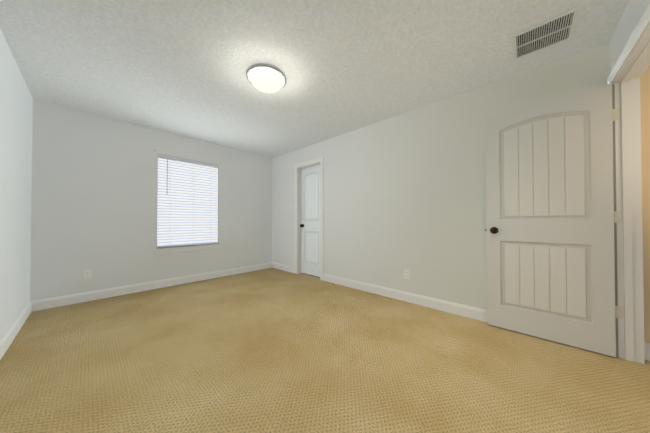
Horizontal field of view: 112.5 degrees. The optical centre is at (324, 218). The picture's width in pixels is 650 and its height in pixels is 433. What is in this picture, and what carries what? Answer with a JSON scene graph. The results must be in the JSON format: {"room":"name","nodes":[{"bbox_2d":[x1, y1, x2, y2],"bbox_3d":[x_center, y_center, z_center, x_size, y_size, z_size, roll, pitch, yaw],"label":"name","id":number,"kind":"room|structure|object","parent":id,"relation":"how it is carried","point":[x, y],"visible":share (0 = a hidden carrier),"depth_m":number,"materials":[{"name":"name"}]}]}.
{"room":"empty bedroom","nodes":[
{"label":"empty bedroom","id":0,"kind":"room"},
{"bbox_2d":[0,29,32,339],"bbox_3d":[-1.622,-0.177,0.811,4.691,2.400,0.115,-1,-1,43],"label":"wall","id":1,"kind":"structure","parent":0,"point":[16,111],"depth_m":1.88,"materials":[{"name":"paint"}]},
{"bbox_2d":[0,300,35,359],"bbox_3d":[-1.620,0.964,0.885,4.576,0.120,0.014,-1,-1,43],"label":"baseboard","id":2,"kind":"structure","parent":1,"relation":"attached to","point":[11,333],"depth_m":1.91,"materials":[{"name":"white paint"}]},
{"bbox_2d":[30,99,272,300],"bbox_3d":[-2.274,-0.145,3.647,0.115,2.400,3.399,-1,-1,43],"label":"wall","id":3,"kind":"structure","parent":0,"point":[94,197],"depth_m":2.95,"materials":[{"name":"paint"}]},
{"bbox_2d":[83,270,90,279],"bbox_3d":[-3.011,0.707,2.748,0.008,0.115,0.070,-1,-1,43],"label":"electrical outlet","id":4,"kind":"object","parent":3,"relation":"attached to","point":[86,274],"visible":1,"depth_m":2.74,"materials":[{"name":"white plastic"}]},
{"bbox_2d":[36,262,271,310],"bbox_3d":[-2.217,0.994,3.602,0.014,0.120,3.139,-1,-1,43],"label":"baseboard","id":5,"kind":"structure","parent":3,"relation":"attached to","point":[41,304],"depth_m":3.08,"materials":[{"name":"white paint"}]},
{"bbox_2d":[157,157,216,247],"bbox_3d":[-2.305,-0.268,3.681,0.065,1.445,0.895,-1,-1,43],"label":"window","id":6,"kind":"structure","parent":3,"relation":"in","point":[178,169],"depth_m":3.62,"materials":[{"name":"white plastic"}]},
{"bbox_2d":[157,153,218,247],"bbox_3d":[-2.248,-0.273,3.628,0.070,1.434,0.891,-1,-1,43],"label":"window blinds","id":7,"kind":"object","parent":6,"relation":"attached to","point":[187,209],"visible":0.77,"depth_m":3.59,"materials":[{"name":"white plastic"}]},
{"bbox_2d":[155,244,220,253],"bbox_3d":[-2.244,0.492,3.617,0.100,0.076,0.955,-1,-1,43],"label":"window sill","id":8,"kind":"structure","parent":3,"relation":"attached to","point":[183,248],"depth_m":3.55,"materials":[{"name":"white paint"}]},
{"bbox_2d":[0,0,628,157],"bbox_3d":[-0.551,-1.413,2.070,4.806,0.100,3.399,-1,-1,43],"label":"ceiling","id":9,"kind":"structure","parent":0,"point":[178,67],"depth_m":1.82,"materials":[{"name":"white paint"}]},
{"bbox_2d":[246,63,285,92],"bbox_3d":[-0.548,-1.279,2.041,0.366,0.168,0.366,-1,-1,43],"label":"ceiling light","id":10,"kind":"object","parent":9,"relation":"attached to","point":[265,78],"visible":1,"depth_m":1.95,"materials":[{"name":"white glass"}]},
{"bbox_2d":[511,5,580,60],"bbox_3d":[1.633,-1.363,1.631,0.339,0.009,0.337,-1,-1,43],"label":"ceiling vent","id":11,"kind":"object","parent":9,"relation":"in","point":[554,31],"visible":1,"depth_m":1.61,"materials":[{"name":"white metal"}]},
{"bbox_2d":[0,268,649,432],"bbox_3d":[0.205,1.059,1.324,6.891,0.060,3.367,-1,-1,43],"label":"floor","id":12,"kind":"structure","parent":0,"point":[271,350],"depth_m":1.47,"materials":[{"name":"carpet"}]},
{"bbox_2d":[272,42,609,309],"bbox_3d":[0.563,-0.150,3.263,4.576,2.400,0.115,-1,-1,43],"label":"wall","id":13,"kind":"structure","parent":0,"point":[403,191],"depth_m":2.64,"materials":[{"name":"paint"}]},
{"bbox_2d":[272,262,293,272],"bbox_3d":[-0.870,1.004,4.485,0.762,0.120,0.014,-1,-1,43],"label":"baseboard","id":14,"kind":"structure","parent":13,"relation":"attached to","point":[287,268],"depth_m":4.46,"materials":[{"name":"white paint"}]},
{"bbox_2d":[294,157,323,280],"bbox_3d":[-0.265,0.026,4.025,0.650,2.065,0.117,-1,-1,43],"label":"door frame","id":15,"kind":"structure","parent":13,"relation":"attached to","point":[299,220],"depth_m":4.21,"materials":[{"name":"white paint"}]},
{"bbox_2d":[300,164,319,276],"bbox_3d":[-0.239,0.032,4.053,0.604,2.030,0.169,-1,-1,43],"label":"closet door","id":16,"kind":"structure","parent":13,"relation":"in","point":[310,221],"depth_m":4.06,"materials":[{"name":"white paint"}]},
{"bbox_2d":[323,274,486,321],"bbox_3d":[1.064,0.984,2.699,2.972,0.120,0.014,-1,-1,43],"label":"baseboard","id":17,"kind":"structure","parent":13,"relation":"attached to","point":[480,314],"depth_m":2.65,"materials":[{"name":"white paint"}]},
{"bbox_2d":[404,269,409,278],"bbox_3d":[1.031,0.697,2.738,0.070,0.115,0.008,-1,-1,43],"label":"outlet","id":18,"kind":"object","parent":13,"relation":"attached to","point":[407,273],"visible":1,"depth_m":2.73,"materials":[{"name":"white plastic"}]},
{"bbox_2d":[610,0,649,71],"bbox_3d":[1.212,-0.180,0.508,0.115,2.400,3.284,-1,-1,43],"label":"wall","id":19,"kind":"structure","parent":0,"point":[633,13],"depth_m":1.41,"materials":[{"name":"paint"}]},
{"bbox_2d":[607,4,649,363],"bbox_3d":[1.934,-0.035,1.294,0.142,2.127,0.975,-1,-1,43],"label":"door frame","id":20,"kind":"structure","parent":19,"relation":"attached to","point":[628,235],"depth_m":1.58,"materials":[{"name":"white paint"}]},
{"bbox_2d":[485,83,615,356],"bbox_3d":[1.862,0.006,1.876,0.776,2.033,0.149,-1,-1,43],"label":"open door","id":21,"kind":"structure","parent":20,"relation":"attached to","point":[549,229],"depth_m":1.82,"materials":[{"name":"white paint"}]},
{"bbox_2d":[640,65,649,342],"bbox_3d":[3.169,-0.175,0.933,2.185,2.400,0.100,-1,-1,43],"label":"wall","id":22,"kind":"structure","parent":0,"point":[645,113],"depth_m":1.60,"materials":[{"name":"beige paint"}]},
{"bbox_2d":[644,342,649,360],"bbox_3d":[3.101,0.964,0.905,2.065,0.120,0.014,-1,-1,43],"label":"baseboard","id":23,"kind":"structure","parent":22,"relation":"attached to","point":[647,350],"depth_m":1.59,"materials":[{"name":"white paint"}]}
]}

